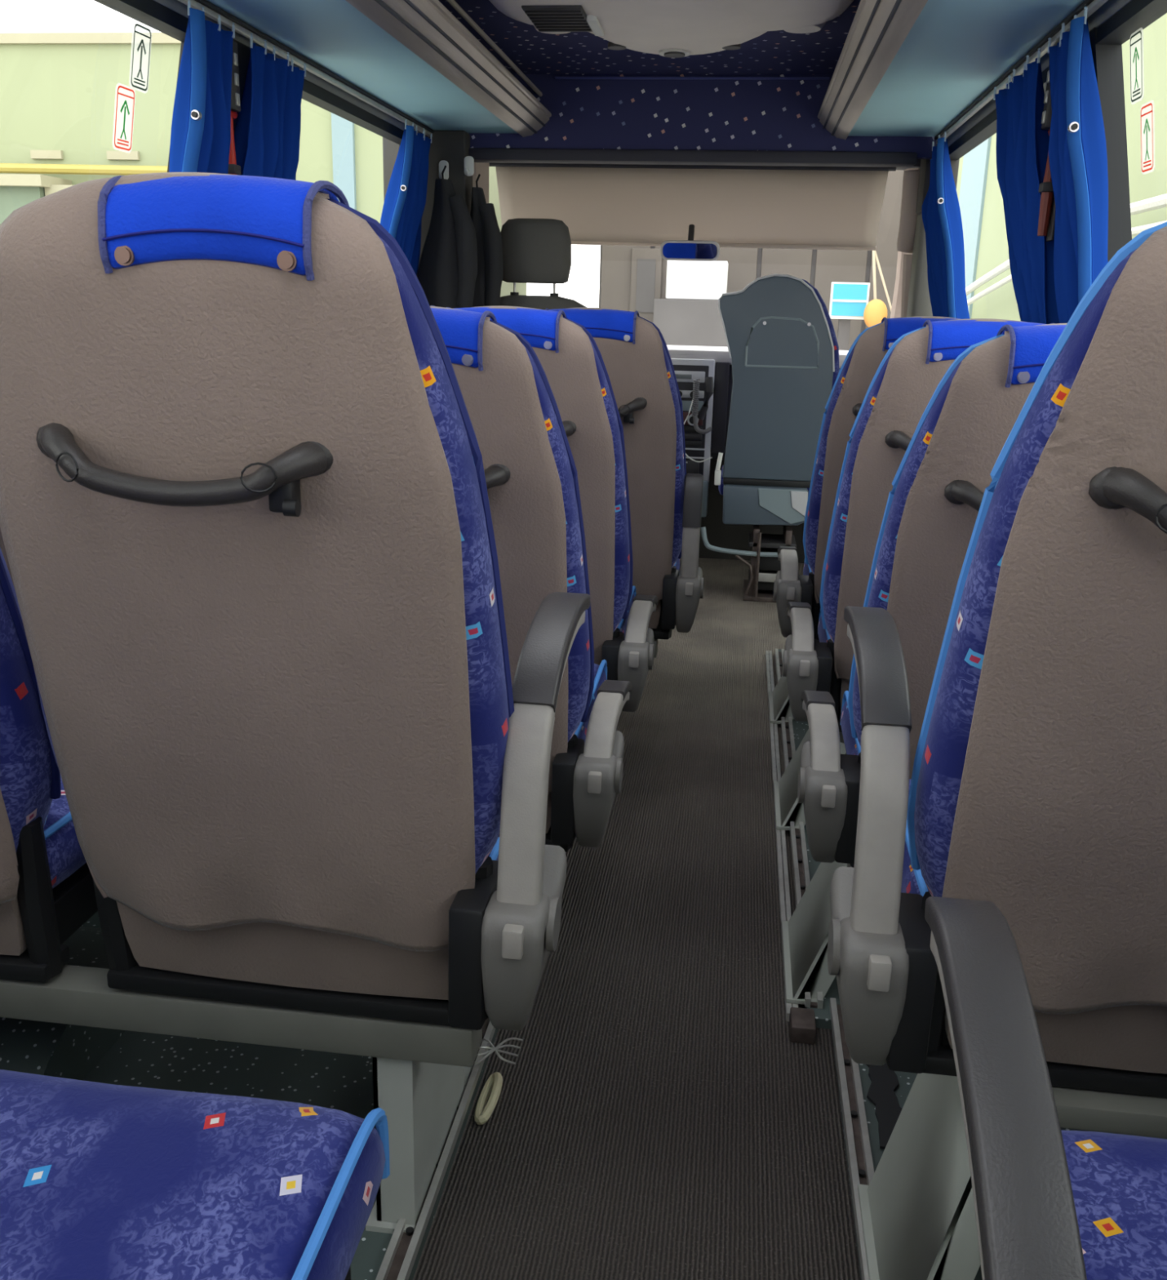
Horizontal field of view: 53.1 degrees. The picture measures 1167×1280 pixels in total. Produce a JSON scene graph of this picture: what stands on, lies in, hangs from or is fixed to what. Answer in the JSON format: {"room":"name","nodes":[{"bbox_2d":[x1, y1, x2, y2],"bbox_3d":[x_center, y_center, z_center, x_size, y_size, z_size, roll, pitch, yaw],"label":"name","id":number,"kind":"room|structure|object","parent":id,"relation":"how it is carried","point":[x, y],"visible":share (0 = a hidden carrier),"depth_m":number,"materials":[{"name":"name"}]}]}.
{"room":"transit interior","nodes":[
{"label":"transit interior","id":0,"kind":"room"},
{"bbox_2d":[153,0,422,133],"bbox_3d":[-0.972,-0.398,2.041,0.252,2.010,7.350,3,16,7],"label":"wall","id":1,"kind":"structure","parent":0,"point":[176,6],"depth_m":3.11,"materials":[{"name":"grey"}]},
{"bbox_2d":[93,0,188,172],"bbox_3d":[-1.005,-0.717,1.772,0.195,0.730,1.730,3,16,7],"label":"window","id":2,"kind":"structure","parent":1,"relation":"in","point":[151,13],"depth_m":2.27,"materials":[{"name":"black glass"}]},
{"bbox_2d":[114,85,134,151],"bbox_3d":[-0.893,-1.013,2.270,0.020,0.119,0.074,3,16,7],"label":"sticker","id":3,"kind":"object","parent":2,"relation":"attached to","point":[119,86],"visible":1,"depth_m":2.27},
{"bbox_2d":[131,23,151,90],"bbox_3d":[-0.862,-1.133,2.274,0.020,0.119,0.074,3,16,7],"label":"sticker","id":4,"kind":"object","parent":2,"relation":"attached to","point":[136,24],"visible":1,"depth_m":2.27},
{"bbox_2d":[227,111,241,174],"bbox_3d":[-0.788,-1.060,2.604,0.036,0.240,0.071,3,16,7],"label":"hammer","id":5,"kind":"object","parent":1,"relation":"attached to","point":[233,169],"visible":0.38,"depth_m":2.59,"materials":[{"name":"red"}]},
{"bbox_2d":[231,40,240,111],"bbox_3d":[-0.768,-1.230,2.547,0.028,0.140,0.044,3,16,7],"label":"belt adjuster","id":6,"kind":"object","parent":1,"relation":"attached to","point":[235,91],"visible":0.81,"depth_m":2.54,"materials":[{"name":"grey"}]},
{"bbox_2d":[232,38,250,131],"bbox_3d":[-0.862,-0.976,2.685,0.178,0.730,0.160,3,16,7],"label":"trim","id":7,"kind":"structure","parent":1,"relation":"attached to","point":[244,51],"depth_m":2.64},
{"bbox_2d":[81,911,498,1279],"bbox_3d":[-0.688,0.739,1.538,0.975,0.018,5.850,3,16,7],"label":"floor","id":8,"kind":"structure","parent":1,"relation":"attached to","point":[344,1082],"depth_m":1.78,"materials":[{"name":"plastic"}]},
{"bbox_2d":[0,926,125,1080],"bbox_3d":[-0.930,0.562,1.862,0.385,0.130,0.480,3,16,7],"label":"wheel arch","id":9,"kind":"object","parent":8,"relation":"on","point":[71,1051],"visible":0.15,"depth_m":1.71,"materials":[{"name":"plastic"}]},
{"bbox_2d":[0,964,482,1234],"bbox_3d":[-0.607,0.534,1.662,1.000,0.309,0.400,3,16,7],"label":"frame","id":10,"kind":"object","parent":8,"relation":"on","point":[420,1078],"visible":0.58,"depth_m":1.45,"materials":[{"name":"grey"}]},
{"bbox_2d":[0,547,97,982],"bbox_3d":[-0.872,-0.066,1.466,0.541,0.931,0.650,3,16,7],"label":"passenger seat","id":11,"kind":"object","parent":10,"relation":"on","point":[47,890],"visible":0.51,"depth_m":1.40,"materials":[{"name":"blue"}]},
{"bbox_2d":[43,775,86,888],"bbox_3d":[-0.866,0.220,1.654,0.484,0.122,0.445,3,16,7],"label":"seat cushion","id":12,"kind":"object","parent":11,"relation":"on","point":[64,863],"depth_m":1.48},
{"bbox_2d":[0,172,591,1031],"bbox_3d":[-0.297,-0.030,1.396,0.606,0.940,0.650,4,16,7],"label":"passenger seat","id":13,"kind":"object","parent":10,"relation":"on","point":[246,524],"visible":1,"depth_m":1.15,"materials":[{"name":"blue"}]},
{"bbox_2d":[474,1037,523,1064],"bbox_3d":[-0.134,0.629,1.783,0.103,0.033,0.084,-3,17,-16],"label":"wire","id":14,"kind":"object","parent":10,"relation":"attached to","point":[493,1048],"visible":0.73,"depth_m":1.78,"materials":[{"name":"metal"}]},
{"bbox_2d":[375,1017,495,1279],"bbox_3d":[-0.045,0.392,2.739,0.034,0.016,3.000,3,16,7],"label":"rail","id":15,"kind":"object","parent":8,"relation":"on","point":[402,1250],"visible":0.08,"depth_m":1.50,"materials":[{"name":"metal"}]},
{"bbox_2d":[653,639,657,657],"bbox_3d":[-0.293,0.019,3.685,1.070,0.199,0.400,3,16,7],"label":"stand","id":16,"kind":"object","parent":8,"relation":"on","point":[655,641],"visible":0.1,"depth_m":3.43,"materials":[{"name":"black"}]},
{"bbox_2d":[545,307,704,639],"bbox_3d":[0.073,-0.492,3.432,0.597,0.931,0.650,3,16,7],"label":"passenger seat","id":17,"kind":"object","parent":16,"relation":"on","point":[665,501],"visible":0.46,"depth_m":3.19,"materials":[{"name":"blue"}]},
{"bbox_3d":[-0.705,0.735,0.957,1.000,0.309,0.400,3,16,7],"label":"stand","id":18,"kind":"object","parent":8,"relation":"on","visible":0},
{"bbox_2d":[0,1069,390,1279],"bbox_3d":[-0.411,0.208,0.552,0.597,0.931,0.781,3,16,7],"label":"passenger seat","id":19,"kind":"object","parent":18,"relation":"on","point":[99,1180],"visible":1,"depth_m":0.87,"materials":[{"name":"blue"}]},
{"bbox_3d":[-0.517,0.401,2.336,1.000,0.199,0.400,3,16,7],"label":"stand","id":20,"kind":"object","parent":8,"relation":"on","visible":0},
{"bbox_2d":[0,528,14,587],"bbox_3d":[-0.767,-0.148,2.157,0.541,0.931,0.650,3,16,7],"label":"passenger seat","id":21,"kind":"object","parent":20,"relation":"on","point":[2,543],"visible":0.02,"depth_m":1.94,"materials":[{"name":"black"}]},
{"bbox_2d":[430,306,632,852],"bbox_3d":[-0.196,-0.131,2.151,0.597,0.931,0.781,3,16,7],"label":"passenger seat","id":22,"kind":"object","parent":20,"relation":"on","point":[531,471],"visible":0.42,"depth_m":1.81,"materials":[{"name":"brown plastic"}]},
{"bbox_2d":[577,663,606,743],"bbox_3d":[-0.217,0.151,2.350,0.484,0.122,0.561,3,16,7],"label":"seat cushion","id":23,"kind":"object","parent":22,"relation":"on","point":[600,671],"depth_m":2.37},
{"bbox_3d":[-0.422,0.209,3.013,1.000,0.199,0.400,3,16,7],"label":"stand","id":24,"kind":"object","parent":8,"relation":"on","visible":0},
{"bbox_2d":[446,306,657,711],"bbox_3d":[-0.101,-0.323,2.828,0.597,0.931,0.781,3,16,7],"label":"passenger seat","id":25,"kind":"object","parent":24,"relation":"on","point":[572,362],"visible":0.38,"depth_m":2.49,"materials":[{"name":"brown plastic"}]},
{"bbox_2d":[620,593,635,639],"bbox_3d":[-0.123,-0.041,3.027,0.484,0.122,0.561,3,16,7],"label":"seat cushion","id":26,"kind":"object","parent":25,"relation":"on","point":[624,622],"depth_m":2.94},
{"bbox_2d":[302,79,404,150],"bbox_3d":[-0.770,-1.196,3.460,0.195,0.730,1.430,3,16,7],"label":"window","id":27,"kind":"structure","parent":1,"relation":"in","point":[313,93],"depth_m":3.38,"materials":[{"name":"clear glass"}]},
{"bbox_2d":[206,0,551,137],"bbox_3d":[-0.728,-1.043,1.184,0.435,0.199,6.132,3,16,7],"label":"luggage rack","id":28,"kind":"object","parent":1,"relation":"attached to","point":[415,56],"visible":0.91,"depth_m":2.89,"materials":[{"name":"grey"}]},
{"bbox_2d":[177,0,434,136],"bbox_3d":[-0.796,-1.220,2.151,0.020,0.021,4.150,3,16,7],"label":"track","id":29,"kind":"object","parent":28,"relation":"attached to","point":[211,11],"visible":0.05,"depth_m":2.85,"materials":[{"name":"metal"}]},
{"bbox_2d":[168,0,235,173],"bbox_3d":[-0.828,-0.967,2.471,0.171,0.654,0.226,3,16,7],"label":"curtain","id":30,"kind":"object","parent":29,"relation":"hanging from","point":[201,132],"visible":0.41,"depth_m":2.38,"materials":[{"name":"blue fabric"}]},
{"bbox_2d":[234,32,306,180],"bbox_3d":[-0.784,-1.065,2.815,0.169,0.654,0.342,3,16,7],"label":"curtain","id":31,"kind":"object","parent":29,"relation":"hanging from","point":[267,133],"visible":0.45,"depth_m":2.71,"materials":[{"name":"blue fabric"}]},
{"bbox_2d":[380,119,432,276],"bbox_3d":[-0.623,-1.379,3.924,0.171,0.654,0.434,4,16,9],"label":"curtain","id":32,"kind":"object","parent":29,"relation":"hanging from","point":[405,201],"visible":0.55,"depth_m":3.86,"materials":[{"name":"blue fabric"}]},
{"bbox_2d":[382,130,472,269],"bbox_3d":[-0.571,-0.960,4.359,0.300,1.730,0.120,3,16,7],"label":"trim","id":33,"kind":"structure","parent":1,"relation":"attached to","point":[452,147],"depth_m":4.09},
{"bbox_2d":[439,160,448,179],"bbox_3d":[-0.490,-1.635,4.062,0.034,0.066,0.048,3,16,7],"label":"coat hook","id":34,"kind":"object","parent":1,"relation":"attached to","point":[442,163],"visible":0.72,"depth_m":4.07,"materials":[{"name":"white plastic"}]},
{"bbox_2d":[417,165,477,308],"bbox_3d":[-0.471,-1.306,4.092,0.200,0.667,0.133,14,20,36],"label":"coat","id":35,"kind":"object","parent":34,"relation":"hanging from","point":[447,271],"visible":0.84,"depth_m":4.04,"materials":[{"name":"grey fabric"}]},
{"bbox_2d":[464,155,474,176],"bbox_3d":[-0.401,-1.643,4.047,0.034,0.066,0.048,3,16,7],"label":"coat hook","id":36,"kind":"object","parent":1,"relation":"attached to","point":[468,160],"visible":1,"depth_m":4.06,"materials":[{"name":"white plastic"}]},
{"bbox_2d":[470,173,502,306],"bbox_3d":[-0.367,-1.337,4.190,0.156,0.627,0.128,0,16,-5],"label":"coat","id":37,"kind":"object","parent":36,"relation":"hanging from","point":[489,279],"visible":0.64,"depth_m":4.13,"materials":[{"name":"grey fabric"}]},
{"bbox_2d":[472,162,488,203],"bbox_3d":[-0.410,-1.464,4.372,0.075,0.700,0.220,3,16,7],"label":"trim","id":38,"kind":"structure","parent":1,"relation":"attached to","point":[482,168],"depth_m":4.28,"materials":[{"name":"beige"}]},
{"bbox_2d":[488,162,896,250],"bbox_3d":[0.414,-1.744,4.675,1.600,0.319,0.100,3,16,7],"label":"blind","id":39,"kind":"object","parent":1,"relation":"attached to","point":[740,206],"visible":0.84,"depth_m":4.67,"materials":[{"name":"fabric"}]},
{"bbox_2d":[660,224,719,261],"bbox_3d":[0.428,-1.586,4.662,0.236,0.140,0.076,3,16,7],"label":"mirror","id":40,"kind":"object","parent":39,"relation":"attached to","point":[691,249],"visible":1,"depth_m":4.64,"materials":[{"name":"blue mirror"}]},
{"bbox_2d":[468,147,917,167],"bbox_3d":[0.336,-1.680,4.065,1.600,0.040,0.090,3,16,7],"label":"trim","id":41,"kind":"structure","parent":1,"relation":"attached to","point":[583,156],"depth_m":4.03,"materials":[{"name":"grey"}]},
{"bbox_2d":[468,74,936,159],"bbox_3d":[0.339,-1.812,4.027,1.720,0.265,0.050,3,16,7],"label":"ceiling panel","id":42,"kind":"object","parent":1,"relation":"attached to","point":[768,115],"depth_m":4.00,"materials":[{"name":"fabric"}]},
{"bbox_2d":[413,557,861,1279],"bbox_3d":[-0.032,0.607,2.195,2.140,0.060,7.350,3,16,7],"label":"floor","id":43,"kind":"structure","parent":0,"point":[658,1115],"depth_m":1.88,"materials":[{"name":"carpet"}]},
{"bbox_2d":[474,1071,502,1124],"bbox_3d":[-0.142,0.689,1.757,0.034,0.030,0.114,3,16,7],"label":"ring","id":44,"kind":"object","parent":43,"relation":"on","point":[483,1111],"visible":1,"depth_m":1.75,"materials":[{"name":"beige plastic"}]},
{"bbox_2d":[499,217,587,310],"bbox_3d":[-0.166,-0.901,4.686,0.510,1.457,0.570,3,16,7],"label":"seat","id":45,"kind":"object","parent":43,"relation":"on","point":[535,251],"visible":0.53,"depth_m":4.26,"materials":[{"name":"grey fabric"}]},
{"bbox_2d":[701,273,839,602],"bbox_3d":[0.773,-0.846,4.875,0.511,1.292,0.541,3,16,7],"label":"seat","id":46,"kind":"object","parent":43,"relation":"on","point":[783,346],"visible":0.84,"depth_m":4.62,"materials":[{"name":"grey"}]},
{"bbox_2d":[718,465,809,495],"bbox_3d":[0.784,-0.681,5.015,0.400,0.100,0.360,3,16,7],"label":"seat cushion","id":47,"kind":"object","parent":46,"relation":"on","point":[720,486],"depth_m":4.88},
{"bbox_2d":[802,279,839,389],"bbox_3d":[0.810,-1.096,4.655,0.414,0.680,0.095,3,16,7],"label":"cushion","id":48,"kind":"object","parent":46,"relation":"on","point":[828,317],"depth_m":4.57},
{"bbox_2d":[765,650,798,1022],"bbox_3d":[0.500,0.342,3.027,0.020,0.016,2.200,3,16,7],"label":"rail","id":49,"kind":"object","parent":43,"relation":"on","point":[782,860],"visible":0.52,"depth_m":2.59,"materials":[{"name":"metal"}]},
{"bbox_2d":[768,675,793,724],"bbox_3d":[0.878,0.106,3.484,0.630,0.205,0.400,3,16,7],"label":"stand","id":50,"kind":"object","parent":49,"relation":"on","point":[779,699],"visible":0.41,"depth_m":3.42,"materials":[{"name":"black"}]},
{"bbox_2d":[773,315,960,642],"bbox_3d":[0.873,-0.448,3.349,0.613,0.931,0.650,3,16,7],"label":"passenger seat","id":51,"kind":"object","parent":50,"relation":"on","point":[864,358],"visible":0.32,"depth_m":3.14,"materials":[{"name":"blue fabric"}]},
{"bbox_2d":[773,728,846,830],"bbox_3d":[0.782,0.300,2.797,0.630,0.205,0.400,3,16,7],"label":"stand","id":52,"kind":"object","parent":49,"relation":"on","point":[788,809],"visible":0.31,"depth_m":2.76,"materials":[{"name":"black"}]},
{"bbox_2d":[782,318,1055,732],"bbox_3d":[0.784,-0.255,2.671,0.613,0.931,0.650,3,16,7],"label":"passenger seat","id":53,"kind":"object","parent":52,"relation":"on","point":[895,402],"visible":0.3,"depth_m":2.44,"materials":[{"name":"fabric"}]},
{"bbox_2d":[817,615,827,642],"bbox_3d":[0.826,0.033,2.854,0.484,0.122,0.445,3,16,7],"label":"seat cushion","id":54,"kind":"object","parent":53,"relation":"on","point":[823,633],"depth_m":2.94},
{"bbox_2d":[782,860,852,1004],"bbox_3d":[0.689,0.490,2.130,0.630,0.205,0.400,3,16,7],"label":"seat leg","id":55,"kind":"object","parent":49,"relation":"on","point":[806,935],"visible":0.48,"depth_m":2.10,"materials":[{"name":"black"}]},
{"bbox_2d":[797,323,1067,867],"bbox_3d":[0.695,-0.063,1.993,0.613,0.931,0.650,3,16,7],"label":"passenger seat","id":56,"kind":"object","parent":55,"relation":"on","point":[941,480],"visible":0.29,"depth_m":1.74,"materials":[{"name":"blue"}]},
{"bbox_2d":[840,701,858,755],"bbox_3d":[0.736,0.225,2.177,0.484,0.122,0.445,3,16,7],"label":"seat cushion","id":57,"kind":"object","parent":56,"relation":"on","point":[851,744],"depth_m":2.25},
{"bbox_2d":[789,1007,816,1044],"bbox_3d":[0.365,0.642,1.946,0.040,0.030,0.060,3,16,7],"label":"block","id":58,"kind":"object","parent":43,"relation":"on","point":[802,1025],"visible":1,"depth_m":1.92,"materials":[{"name":"metal"}]},
{"bbox_2d":[438,0,861,74],"bbox_3d":[-0.065,-1.128,1.058,1.800,0.060,6.110,3,16,7],"label":"ceiling","id":59,"kind":"structure","parent":0,"point":[533,51],"depth_m":3.65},
{"bbox_2d":[488,0,853,57],"bbox_3d":[0.214,-1.583,2.909,0.920,0.074,1.080,3,16,7],"label":"ventilation unit","id":60,"kind":"object","parent":59,"relation":"attached to","point":[673,28],"visible":1,"depth_m":2.96,"materials":[{"name":"grey"}]},
{"bbox_2d":[533,25,570,34],"bbox_3d":[-0.081,-1.707,3.240,0.140,0.028,0.140,3,16,7],"label":"lamp","id":61,"kind":"object","parent":60,"relation":"attached to","point":[553,33],"depth_m":3.27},
{"bbox_2d":[521,4,592,31],"bbox_3d":[-0.062,-1.595,2.996,0.150,0.012,0.260,3,16,7],"label":"grille","id":62,"kind":"object","parent":60,"relation":"attached to","point":[546,18],"depth_m":2.96,"materials":[{"name":"black"}]},
{"bbox_2d":[784,21,826,33],"bbox_3d":[0.592,-1.666,3.157,0.140,0.028,0.140,3,16,7],"label":"ceiling light","id":63,"kind":"object","parent":60,"relation":"attached to","point":[816,28],"depth_m":3.16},
{"bbox_2d":[555,75,829,79],"bbox_3d":[0.362,-1.907,3.965,0.930,0.008,0.014,3,16,7],"label":"trim","id":64,"kind":"structure","parent":59,"relation":"attached to","point":[556,77],"depth_m":3.96,"materials":[{"name":"blue"}]},
{"bbox_2d":[698,459,804,563],"bbox_3d":[0.466,-0.844,5.553,2.000,1.000,0.070,3,16,7],"label":"step","id":65,"kind":"structure","parent":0,"point":[731,536],"depth_m":5.57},
{"bbox_2d":[666,345,848,517],"bbox_3d":[0.433,-0.945,5.229,1.960,0.710,0.521,3,16,7],"label":"dashboard","id":66,"kind":"object","parent":65,"relation":"attached to","point":[690,363],"visible":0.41,"depth_m":4.97,"materials":[{"name":"white"}]},
{"bbox_2d":[684,377,714,462],"bbox_3d":[0.481,-0.932,4.934,0.144,0.356,0.050,3,16,7],"label":"handset","id":67,"kind":"object","parent":66,"relation":"hanging from","point":[709,380],"visible":0.91,"depth_m":4.90,"materials":[{"name":"grey"}]},
{"bbox_2d":[897,169,919,253],"bbox_3d":[1.210,-1.581,4.310,0.085,0.291,0.105,3,16,7],"label":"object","id":68,"kind":"structure","parent":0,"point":[905,242],"depth_m":4.28,"materials":[{"name":"beige"}]},
{"bbox_2d":[946,0,1131,146],"bbox_3d":[0.958,-0.281,1.806,0.252,2.010,7.350,3,16,7],"label":"wall","id":69,"kind":"structure","parent":0,"point":[1110,7],"depth_m":2.64,"materials":[{"name":"grey"}]},
{"bbox_2d":[777,648,846,1029],"bbox_3d":[0.830,0.360,2.991,0.615,0.018,2.230,3,16,7],"label":"trim","id":70,"kind":"structure","parent":69,"relation":"attached to","point":[823,1016],"depth_m":2.07,"materials":[{"name":"plastic"}]},
{"bbox_2d":[775,648,823,1008],"bbox_3d":[0.535,0.329,3.013,0.030,0.016,2.150,3,16,7],"label":"rail","id":71,"kind":"object","parent":70,"relation":"on","point":[799,852],"visible":0.45,"depth_m":2.57,"materials":[{"name":"metal"}]},
{"bbox_2d":[890,168,919,318],"bbox_3d":[1.360,-1.530,4.929,0.120,0.969,0.676,5,16,13],"label":"trim","id":72,"kind":"structure","parent":69,"relation":"attached to","point":[897,298],"depth_m":4.95,"materials":[{"name":"beige"}]},
{"bbox_2d":[901,253,912,317],"bbox_3d":[1.238,-1.080,4.502,0.058,0.775,0.120,12,19,32],"label":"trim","id":73,"kind":"structure","parent":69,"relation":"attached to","point":[908,258],"depth_m":4.39,"materials":[{"name":"beige"}]},
{"bbox_2d":[906,213,933,316],"bbox_3d":[1.279,-0.860,4.428,0.160,1.592,0.150,3,16,7],"label":"trim","id":74,"kind":"structure","parent":69,"relation":"attached to","point":[919,304],"depth_m":4.25,"materials":[{"name":"grey"}]},
{"bbox_2d":[915,143,959,214],"bbox_3d":[1.249,-1.624,4.116,0.115,0.230,0.140,3,16,7],"label":"trim","id":75,"kind":"structure","parent":69,"relation":"attached to","point":[925,168],"depth_m":4.07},
{"bbox_2d":[817,0,1084,139],"bbox_3d":[0.599,-0.962,1.022,0.425,0.199,6.132,3,16,7],"label":"luggage rack","id":76,"kind":"object","parent":69,"relation":"attached to","point":[904,68],"visible":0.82,"depth_m":2.73,"materials":[{"name":"grey"}]},
{"bbox_2d":[934,0,1108,143],"bbox_3d":[0.912,-1.116,1.942,0.020,0.021,4.150,3,16,7],"label":"track","id":77,"kind":"object","parent":76,"relation":"attached to","point":[1093,5],"visible":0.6,"depth_m":2.71,"materials":[{"name":"metal"}]},
{"bbox_2d":[922,131,969,319],"bbox_3d":[1.227,-1.334,3.935,0.178,0.654,0.563,3,16,7],"label":"curtain","id":78,"kind":"object","parent":77,"relation":"hanging from","point":[941,211],"visible":0.77,"depth_m":3.76,"materials":[{"name":"blue fabric"}]},
{"bbox_2d":[993,47,1059,324],"bbox_3d":[1.074,-1.011,2.796,0.174,0.654,0.489,3,16,7],"label":"curtain","id":79,"kind":"object","parent":77,"relation":"hanging from","point":[1022,144],"visible":0.79,"depth_m":2.67,"materials":[{"name":"blue fabric"}]},
{"bbox_2d":[1047,6,1108,323],"bbox_3d":[1.005,-0.884,2.348,0.174,0.654,0.312,3,16,7],"label":"curtain","id":80,"kind":"object","parent":77,"relation":"hanging from","point":[1077,147],"visible":0.79,"depth_m":2.25,"materials":[{"name":"blue fabric"}]},
{"bbox_2d":[948,66,1048,159],"bbox_3d":[1.230,-1.141,3.448,0.195,0.730,1.750,3,16,7],"label":"window","id":81,"kind":"structure","parent":69,"relation":"in","point":[985,128],"depth_m":3.51,"materials":[{"name":"metal"}]},
{"bbox_2d":[831,1031,1166,1279],"bbox_3d":[0.469,1.122,0.248,0.575,0.050,3.490,3,16,7],"label":"trim","id":82,"kind":"structure","parent":69,"relation":"attached to","point":[906,1080],"depth_m":1.70,"materials":[{"name":"plastic"}]},
{"bbox_2d":[829,997,874,1279],"bbox_3d":[0.322,0.810,1.202,0.030,0.016,1.540,3,16,7],"label":"rail","id":83,"kind":"object","parent":82,"relation":"on","point":[860,1163],"visible":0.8,"depth_m":1.65,"materials":[{"name":"metal"}]},
{"bbox_2d":[857,1072,1166,1279],"bbox_3d":[0.626,0.621,1.379,0.558,0.265,0.400,3,16,7],"label":"frame","id":84,"kind":"object","parent":83,"relation":"on","point":[917,1211],"visible":0.48,"depth_m":1.34,"materials":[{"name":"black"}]},
{"bbox_2d":[827,222,1166,1097],"bbox_3d":[0.598,0.023,1.287,0.613,0.931,0.650,3,16,7],"label":"passenger seat","id":85,"kind":"object","parent":84,"relation":"on","point":[1037,789],"visible":0.94,"depth_m":1.12,"materials":[{"name":"blue"}]},
{"bbox_2d":[901,778,928,894],"bbox_3d":[0.640,0.311,1.470,0.484,0.122,0.445,3,16,7],"label":"seat cushion","id":86,"kind":"object","parent":85,"relation":"on","point":[913,882],"depth_m":1.43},
{"bbox_3d":[0.538,0.799,0.750,0.558,0.265,0.400,3,16,7],"label":"stand","id":87,"kind":"object","parent":83,"relation":"on","visible":0},
{"bbox_2d":[924,896,1166,1279],"bbox_3d":[0.510,0.227,0.570,0.613,0.931,0.650,3,16,7],"label":"passenger seat","id":88,"kind":"object","parent":87,"relation":"on","point":[1051,1202],"visible":1,"depth_m":0.73,"materials":[{"name":"blue"}]},
{"bbox_2d":[1061,1129,1166,1279],"bbox_3d":[0.551,0.515,0.754,0.484,0.122,0.445,3,16,7],"label":"seat cushion","id":89,"kind":"object","parent":88,"relation":"on","point":[1119,1182],"depth_m":0.87,"materials":[{"name":"fabric"}]},
{"bbox_2d":[866,1062,902,1149],"bbox_3d":[0.443,0.674,1.702,0.056,0.004,0.198,3,16,7],"label":"torn vinyl patch","id":90,"kind":"object","parent":82,"relation":"on","point":[885,1081],"visible":0.68,"depth_m":1.71,"materials":[{"name":"plastic"}]},
{"bbox_2d":[1037,128,1055,241],"bbox_3d":[1.016,-0.996,2.544,0.036,0.240,0.071,3,16,7],"label":"hammer","id":91,"kind":"object","parent":69,"relation":"attached to","point":[1046,223],"visible":0.5,"depth_m":2.55,"materials":[{"name":"red"}]},
{"bbox_2d":[1041,63,1052,129],"bbox_3d":[1.006,-1.173,2.506,0.028,0.140,0.044,3,16,7],"label":"belt adjuster","id":92,"kind":"object","parent":69,"relation":"attached to","point":[1047,112],"visible":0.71,"depth_m":2.50,"materials":[{"name":"grey"}]},
{"bbox_2d":[1088,0,1166,262],"bbox_3d":[0.966,-0.603,1.551,0.195,0.730,1.770,3,16,7],"label":"window","id":93,"kind":"structure","parent":69,"relation":"in","point":[1107,40],"depth_m":2.29,"materials":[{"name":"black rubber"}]},
{"bbox_2d":[1130,30,1142,102],"bbox_3d":[1.006,-1.042,2.123,0.020,0.119,0.074,3,16,7],"label":"sticker","id":94,"kind":"object","parent":93,"relation":"attached to","point":[1140,31],"visible":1,"depth_m":2.12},
{"bbox_2d":[1141,102,1153,172],"bbox_3d":[1.022,-0.909,2.117,0.020,0.119,0.074,3,16,7],"label":"sticker","id":95,"kind":"object","parent":93,"relation":"attached to","point":[1150,104],"visible":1,"depth_m":2.12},
{"label":"outside","id":96,"kind":"structure","parent":0,"visible":0},
{"bbox_3d":[2.608,-3.599,19.591,120.000,0.050,120.000,3,16,7],"label":"ground","id":97,"kind":"structure","parent":96,"visible":0},
{"bbox_2d":[0,32,526,297],"bbox_3d":[-7.677,-3.602,11.887,13.480,3.700,5.420,3,16,7],"label":"building","id":98,"kind":"structure","parent":97,"relation":"on","point":[59,91],"depth_m":8.77,"materials":[{"name":"paint"}]},
{"bbox_2d":[653,298,727,346],"bbox_3d":[1.025,-2.250,11.175,0.740,1.925,0.600,3,16,7],"label":"box","id":99,"kind":"object","parent":97,"relation":"on","point":[691,322],"visible":0.25,"depth_m":10.68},
{"bbox_2d":[666,260,728,300],"bbox_3d":[1.058,-3.342,10.860,0.550,0.340,0.400,3,16,7],"label":"box","id":100,"kind":"object","parent":99,"relation":"on","point":[686,279],"visible":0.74,"depth_m":10.67,"materials":[{"name":"white paper"}]},
{"bbox_2d":[599,169,905,350],"bbox_3d":[1.813,-3.412,12.256,3.140,3.600,2.300,3,16,7],"label":"shed","id":101,"kind":"object","parent":97,"relation":"on","point":[632,277],"visible":0.05,"depth_m":11.31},
{"bbox_2d":[837,319,850,350],"bbox_3d":[2.368,-2.080,10.931,0.100,1.800,0.100,3,16,7],"label":"post","id":102,"kind":"object","parent":97,"relation":"on","point":[844,325],"visible":0.21,"depth_m":10.68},
{"bbox_2d":[829,281,870,319],"bbox_3d":[2.402,-3.063,10.553,0.340,0.320,0.060,3,16,7],"label":"frame","id":103,"kind":"object","parent":102,"relation":"attached to","point":[848,300],"visible":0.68,"depth_m":10.53,"materials":[{"name":"white plastic"}]},
{"bbox_2d":[863,298,887,327],"bbox_3d":[2.568,-2.066,10.592,0.208,1.970,0.156,3,16,7],"label":"bollard","id":104,"kind":"object","parent":97,"relation":"on","point":[875,310],"visible":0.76,"depth_m":10.30,"materials":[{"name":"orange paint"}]},
{"bbox_2d":[872,250,892,311],"bbox_3d":[2.540,-2.465,10.999,0.193,2.511,0.935,-9,19,-32],"label":"rope","id":105,"kind":"object","parent":97,"relation":"on","point":[875,257],"visible":0.16,"depth_m":10.56,"materials":[{"name":"beige"}]},
{"bbox_2d":[956,13,1166,320],"bbox_3d":[10.551,-6.873,19.654,6.670,6.600,32.000,3,16,7],"label":"building","id":106,"kind":"structure","parent":97,"relation":"on","point":[989,288],"depth_m":20.01,"materials":[{"name":"paint"}]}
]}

